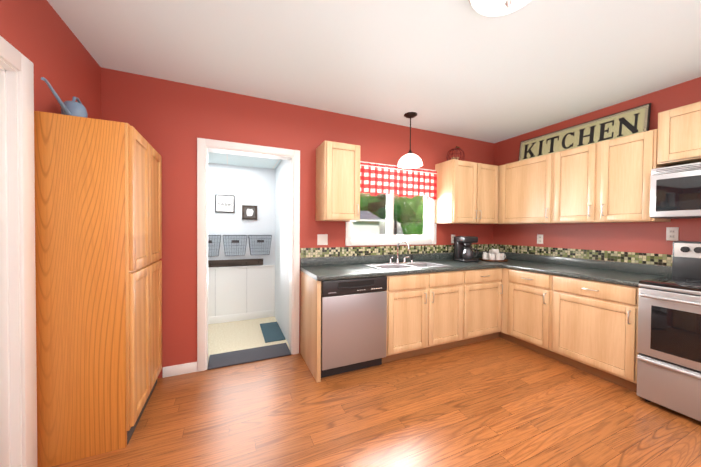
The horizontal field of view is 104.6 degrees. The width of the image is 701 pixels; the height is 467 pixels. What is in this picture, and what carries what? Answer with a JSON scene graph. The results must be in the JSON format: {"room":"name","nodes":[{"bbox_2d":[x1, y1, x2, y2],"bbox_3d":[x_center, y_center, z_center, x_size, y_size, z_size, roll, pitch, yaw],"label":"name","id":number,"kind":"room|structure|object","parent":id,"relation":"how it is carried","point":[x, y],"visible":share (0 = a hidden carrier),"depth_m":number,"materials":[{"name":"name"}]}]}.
{"room":"kitchen","nodes":[
{"label":"kitchen","id":0,"kind":"room"},
{"bbox_2d":[0,0,100,118],"bbox_3d":[-1.184,0.001,0.164,0.150,2.560,4.300,0,1,-24],"label":"wall","id":1,"kind":"structure","parent":0,"point":[42,38],"depth_m":1.55,"materials":[{"name":"red paint"}]},
{"bbox_2d":[0,36,36,466],"bbox_3d":[-1.511,0.201,0.920,0.172,2.132,0.984,0,1,-24],"label":"door frame","id":2,"kind":"structure","parent":1,"relation":"attached to","point":[18,407],"depth_m":1.31,"materials":[{"name":"white wood"}]},
{"bbox_2d":[208,152,280,168],"bbox_3d":[-1.942,-1.000,2.993,2.750,0.134,1.279,0,1,-24],"label":"ceiling","id":3,"kind":"structure","parent":0,"point":[237,160],"depth_m":3.49,"materials":[{"name":"white paint"}]},
{"bbox_2d":[208,160,289,343],"bbox_3d":[-1.951,0.082,3.009,2.750,2.300,1.279,0,1,-24],"label":"wall","id":4,"kind":"structure","parent":0,"point":[266,191],"depth_m":3.75,"materials":[{"name":"white paint"}]},
{"bbox_2d":[208,235,220,256],"bbox_3d":[-1.883,0.162,3.585,0.307,0.282,0.123,0,1,-24],"label":"wire basket","id":5,"kind":"object","parent":4,"relation":"attached to","point":[214,241],"visible":0.38,"depth_m":3.57,"materials":[{"name":"grey metal"}]},
{"bbox_2d":[215,194,234,212],"bbox_3d":[-1.715,-0.406,3.702,0.240,0.240,0.025,0,1,-24],"label":"framed picture","id":6,"kind":"object","parent":4,"relation":"attached to","point":[224,203],"visible":1,"depth_m":3.69,"materials":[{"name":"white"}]},
{"bbox_2d":[208,259,262,266],"bbox_3d":[-1.612,0.407,3.726,0.790,0.090,0.064,0,1,-24],"label":"rail","id":7,"kind":"object","parent":4,"relation":"attached to","point":[226,263],"visible":0.83,"depth_m":3.75,"materials":[{"name":"brown wood"}]},
{"bbox_2d":[223,235,247,255],"bbox_3d":[-1.583,0.162,3.717,0.312,0.282,0.123,0,1,-24],"label":"wire basket","id":8,"kind":"object","parent":4,"relation":"attached to","point":[234,245],"visible":1,"depth_m":3.67,"materials":[{"name":"grey metal"}]},
{"bbox_2d":[208,265,274,323],"bbox_3d":[-2.229,0.841,3.496,2.436,0.765,0.030,0,1,-24],"label":"wainscoting","id":9,"kind":"structure","parent":4,"relation":"attached to","point":[238,293],"depth_m":3.80,"materials":[{"name":"white wood"}]},
{"bbox_2d":[242,205,256,219],"bbox_3d":[-1.425,-0.296,3.828,0.200,0.200,0.032,0,1,-24],"label":"framed picture","id":10,"kind":"object","parent":4,"relation":"attached to","point":[249,212],"visible":1,"depth_m":3.81,"materials":[{"name":"brown wood"}]},
{"bbox_2d":[248,235,271,254],"bbox_3d":[-1.286,0.162,3.849,0.312,0.282,0.123,0,1,-24],"label":"wire basket","id":11,"kind":"object","parent":4,"relation":"attached to","point":[259,244],"visible":1,"depth_m":3.81,"materials":[{"name":"grey metal"}]},
{"bbox_2d":[101,67,493,377],"bbox_3d":[0.025,-0.034,3.115,4.690,2.560,0.120,0,1,-24],"label":"wall","id":12,"kind":"structure","parent":0,"point":[170,122],"depth_m":2.44,"materials":[{"name":"red paint"}]},
{"bbox_2d":[163,362,196,377],"bbox_3d":[-1.503,1.200,2.389,0.260,0.090,0.013,0,1,-24],"label":"baseboard","id":13,"kind":"structure","parent":12,"relation":"attached to","point":[179,369],"depth_m":2.37,"materials":[{"name":"white wood"}]},
{"bbox_2d":[197,138,299,371],"bbox_3d":[-0.975,0.196,2.669,0.926,2.098,0.142,0,1,-24],"label":"door frame","id":14,"kind":"structure","parent":12,"relation":"attached to","point":[205,147],"depth_m":2.53,"materials":[{"name":"white wood"}]},
{"bbox_2d":[317,234,327,244],"bbox_3d":[-0.298,0.067,2.900,0.116,0.116,0.014,0,1,-24],"label":"switch plate","id":15,"kind":"object","parent":12,"relation":"attached to","point":[322,239],"visible":1,"depth_m":2.90,"materials":[{"name":"white plastic"}]},
{"bbox_2d":[315,140,360,221],"bbox_3d":[-0.125,-0.510,2.779,0.378,0.760,0.354,0,1,-24],"label":"upper cabinet","id":16,"kind":"object","parent":12,"relation":"attached to","point":[337,181],"visible":1,"depth_m":2.65,"materials":[{"name":"brown wood"}]},
{"bbox_2d":[345,161,436,245],"bbox_3d":[0.505,-0.340,3.317,1.278,0.956,0.148,0,1,-24],"label":"window","id":17,"kind":"structure","parent":12,"relation":"in","point":[428,236],"depth_m":3.33,"materials":[{"name":"white"}]},
{"bbox_2d":[360,162,436,199],"bbox_3d":[0.550,-0.613,3.228,1.208,0.368,0.041,0,1,-24],"label":"valance curtain","id":18,"kind":"object","parent":17,"relation":"hanging from","point":[376,179],"visible":0.94,"depth_m":3.23,"materials":[{"name":"fabric"}]},
{"bbox_2d":[300,244,492,257],"bbox_3d":[0.781,0.204,3.382,2.848,0.102,0.008,0,1,-24],"label":"mosaic tile","id":19,"kind":"structure","parent":12,"relation":"attached to","point":[342,251],"depth_m":3.18,"materials":[{"name":"multicoloured tile"}]},
{"bbox_2d":[435,159,498,223],"bbox_3d":[1.521,-0.509,3.507,0.782,0.760,0.354,0,1,-24],"label":"upper cabinet","id":20,"kind":"object","parent":12,"relation":"attached to","point":[467,192],"visible":1,"depth_m":3.36,"materials":[{"name":"brown wood"}]},
{"bbox_2d":[446,146,464,160],"bbox_3d":[1.339,-1.003,3.449,0.222,0.223,0.222,0,1,-24],"label":"basket","id":21,"kind":"object","parent":20,"relation":"on","point":[456,153],"visible":0.6,"depth_m":3.41,"materials":[{"name":"red"}]},
{"bbox_2d":[47,0,700,142],"bbox_3d":[0.916,-1.327,1.068,4.720,0.100,4.540,0,1,-24],"label":"ceiling","id":22,"kind":"structure","parent":0,"point":[462,68],"depth_m":1.94,"materials":[{"name":"white paint"}]},
{"bbox_2d":[398,112,422,168],"bbox_3d":[0.659,-1.027,2.983,0.272,0.560,0.272,0,1,-24],"label":"pendant lamp","id":23,"kind":"object","parent":22,"relation":"hanging from","point":[409,159],"visible":1,"depth_m":2.94,"materials":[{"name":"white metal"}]},
{"bbox_2d":[468,0,530,15],"bbox_3d":[0.789,-1.204,1.354,0.390,0.154,0.390,0,1,-24],"label":"flush ceiling light","id":24,"kind":"object","parent":22,"relation":"attached to","point":[493,7],"visible":1,"depth_m":1.41,"materials":[{"name":"white glass"}]},
{"bbox_2d":[51,317,700,466],"bbox_3d":[0.238,1.321,1.544,5.570,0.100,5.870,0,1,-24],"label":"floor","id":25,"kind":"structure","parent":0,"point":[498,402],"depth_m":1.87,"materials":[{"name":"brown wood"}]},
{"bbox_2d":[34,111,161,466],"bbox_3d":[-1.621,0.302,1.851,0.413,1.900,0.748,0,1,-24],"label":"pantry cabinet","id":26,"kind":"object","parent":25,"relation":"on","point":[98,221],"visible":1,"depth_m":1.52,"materials":[{"name":"brown wood"}]},
{"bbox_2d":[41,77,87,117],"bbox_3d":[-1.593,-0.731,1.511,0.112,0.176,0.395,0,1,-24],"label":"watering can","id":27,"kind":"object","parent":26,"relation":"on","point":[74,108],"visible":0.73,"depth_m":1.56,"materials":[{"name":"blue plastic"}]},
{"bbox_2d":[207,343,290,369],"bbox_3d":[-1.014,1.236,2.756,0.764,0.013,0.300,0,1,-24],"label":"doormat","id":28,"kind":"object","parent":25,"relation":"on","point":[226,359],"visible":0.98,"depth_m":2.73,"materials":[{"name":"grey fabric"}]},
{"bbox_2d":[260,322,285,342],"bbox_3d":[-0.990,1.228,3.406,0.230,0.009,0.650,0,1,-24],"label":"rug","id":29,"kind":"object","parent":25,"relation":"on","point":[271,331],"visible":0.92,"depth_m":3.35,"materials":[{"name":"blue fabric"}]},
{"bbox_2d":[300,271,395,382],"bbox_3d":[-0.058,0.822,2.689,0.745,0.860,0.617,0,1,-24],"label":"base cabinet","id":30,"kind":"object","parent":25,"relation":"on","point":[310,289],"depth_m":2.54,"materials":[{"name":"brown wood"}]},
{"bbox_2d":[300,251,531,280],"bbox_3d":[0.907,0.327,3.095,2.848,0.132,0.638,0,1,-24],"label":"countertop","id":31,"kind":"structure","parent":30,"relation":"on","point":[353,267],"depth_m":2.90,"materials":[{"name":"stone"}]},
{"bbox_2d":[387,240,412,263],"bbox_3d":[0.616,0.208,3.068,0.342,0.270,0.209,0,1,-24],"label":"kitchen faucet","id":32,"kind":"object","parent":31,"relation":"on","point":[397,259],"visible":1,"depth_m":3.11,"materials":[{"name":"silver metal"}]},
{"bbox_2d":[363,261,451,270],"bbox_3d":[0.614,0.425,2.958,0.840,0.160,0.470,0,1,-24],"label":"sink","id":33,"kind":"object","parent":31,"relation":"in","point":[403,266],"visible":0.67,"depth_m":3.00,"materials":[{"name":"silver metal"}]},
{"bbox_2d":[454,236,478,261],"bbox_3d":[1.467,0.194,3.421,0.219,0.315,0.240,0,1,-12],"label":"coffee maker","id":34,"kind":"object","parent":31,"relation":"on","point":[463,250],"visible":1,"depth_m":3.35,"materials":[{"name":"black plastic"}]},
{"bbox_2d":[479,249,507,261],"bbox_3d":[1.870,0.277,3.543,0.344,0.152,0.344,0,1,-24],"label":"tray","id":35,"kind":"object","parent":31,"relation":"on","point":[493,255],"visible":1,"depth_m":3.45,"materials":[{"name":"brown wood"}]},
{"bbox_2d":[321,276,386,377],"bbox_3d":[-0.066,0.823,2.660,0.628,0.858,0.608,0,1,-24],"label":"dishwasher","id":36,"kind":"object","parent":25,"relation":"on","point":[353,322],"visible":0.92,"depth_m":2.39,"materials":[{"name":"grey metal"}]},
{"bbox_2d":[396,270,471,359],"bbox_3d":[0.689,0.823,3.020,1.031,0.860,0.617,0,1,-24],"label":"base cabinet","id":37,"kind":"object","parent":25,"relation":"on","point":[430,312],"depth_m":2.76,"materials":[{"name":"brown wood"}]},
{"bbox_2d":[472,268,502,342],"bbox_3d":[1.340,0.823,3.308,0.684,0.860,0.617,0,1,-24],"label":"base cabinet","id":38,"kind":"object","parent":25,"relation":"on","point":[487,287],"depth_m":3.07,"materials":[{"name":"brown wood"}]},
{"bbox_2d":[500,268,639,391],"bbox_3d":[2.246,0.838,2.787,0.649,0.860,1.246,0,1,-24],"label":"base cabinet","id":39,"kind":"object","parent":25,"relation":"on","point":[589,326],"visible":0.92,"depth_m":2.49,"materials":[{"name":"brown wood"}]},
{"bbox_2d":[504,255,671,286],"bbox_3d":[2.282,0.343,2.732,0.628,0.132,1.140,0,1,-24],"label":"countertop","id":40,"kind":"structure","parent":39,"relation":"on","point":[621,273],"depth_m":2.68,"materials":[{"name":"stone"}]},
{"bbox_2d":[637,241,700,421],"bbox_3d":[2.615,0.678,1.839,0.719,1.215,0.764,0,1,-24],"label":"range","id":41,"kind":"object","parent":25,"relation":"on","point":[669,348],"visible":1,"depth_m":1.93,"materials":[{"name":"grey metal"}]},
{"bbox_2d":[493,77,700,281],"bbox_3d":[3.009,0.005,2.019,0.120,2.560,4.300,0,1,-24],"label":"wall","id":42,"kind":"structure","parent":0,"point":[643,237],"depth_m":2.74,"materials":[{"name":"red paint"}]},
{"bbox_2d":[498,156,541,223],"bbox_3d":[2.213,-0.500,3.267,0.322,0.760,0.740,0,1,-24],"label":"upper cabinet","id":43,"kind":"object","parent":42,"relation":"attached to","point":[519,182],"depth_m":3.26,"materials":[{"name":"brown wood"}]},
{"bbox_2d":[537,234,542,243],"bbox_3d":[2.348,0.070,3.354,0.009,0.116,0.072,0,1,-24],"label":"wall outlet plate","id":44,"kind":"object","parent":42,"relation":"attached to","point":[539,238],"visible":1,"depth_m":3.36,"materials":[{"name":"white plastic"}]},
{"bbox_2d":[493,244,671,265],"bbox_3d":[2.605,0.227,2.768,0.008,0.102,2.589,0,1,-24],"label":"mosaic tile","id":45,"kind":"structure","parent":42,"relation":"attached to","point":[646,258],"depth_m":2.85,"materials":[{"name":"multicoloured tile"}]},
{"bbox_2d":[542,129,670,223],"bbox_3d":[2.475,-0.489,2.676,0.322,0.760,0.846,0,1,-24],"label":"upper cabinet","id":46,"kind":"object","parent":42,"relation":"attached to","point":[607,181],"depth_m":2.54,"materials":[{"name":"brown wood"}]},
{"bbox_2d":[518,103,650,160],"bbox_3d":[2.465,-1.037,3.006,0.062,0.324,1.210,0,1,-24],"label":"kitchen sign","id":47,"kind":"object","parent":46,"relation":"on","point":[634,120],"visible":0.92,"depth_m":2.85,"materials":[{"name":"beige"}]},
{"bbox_2d":[666,227,678,240],"bbox_3d":[2.792,0.004,2.349,0.009,0.116,0.072,0,1,-24],"label":"wall outlet plate","id":48,"kind":"object","parent":42,"relation":"attached to","point":[672,233],"visible":1,"depth_m":2.35,"materials":[{"name":"white plastic"}]},
{"bbox_2d":[657,101,700,166],"bbox_3d":[2.804,-0.771,1.933,0.322,0.423,0.760,0,1,-24],"label":"upper cabinet","id":49,"kind":"object","parent":42,"relation":"attached to","point":[679,137],"visible":0.96,"depth_m":2.11,"materials":[{"name":"brown wood"}]},
{"bbox_2d":[650,162,700,218],"bbox_3d":[2.741,-0.317,1.914,0.448,0.394,0.760,0,1,-24],"label":"microwave","id":50,"kind":"object","parent":49,"relation":"attached to","point":[675,192],"visible":1,"depth_m":2.06,"materials":[{"name":"grey"}]},
{"label":"outside","id":51,"kind":"structure","parent":0,"visible":0},
{"bbox_3d":[-1.342,1.237,27.895,38.000,0.150,43.500,0,1,-24],"label":"ground","id":52,"kind":"structure","parent":51,"visible":0},
{"bbox_2d":[360,193,368,210],"bbox_3d":[1.135,-3.538,34.328,8.601,9.842,8.694,0,1,-24],"label":"tree","id":53,"kind":"object","parent":52,"relation":"on","point":[364,197],"depth_m":30.35,"materials":[{"name":"green plant"}]},
{"bbox_2d":[353,211,384,234],"bbox_3d":[-1.340,-0.530,25.670,6.820,3.450,6.210,0,1,-24],"label":"garage","id":54,"kind":"structure","parent":52,"relation":"on","point":[360,224],"depth_m":24.00,"materials":[{"name":"white"}]},
{"bbox_2d":[368,193,396,234],"bbox_3d":[5.125,-3.609,34.750,8.985,10.033,9.850,0,1,-24],"label":"tree","id":55,"kind":"object","parent":52,"relation":"on","point":[378,203],"depth_m":32.47,"materials":[{"name":"green plant"}]},
{"bbox_2d":[393,195,423,234],"bbox_3d":[5.122,-0.758,14.533,5.465,4.942,4.634,0,1,-24],"label":"tree","id":56,"kind":"object","parent":52,"relation":"on","point":[409,205],"depth_m":14.00,"materials":[{"name":"green plant"}]}
]}

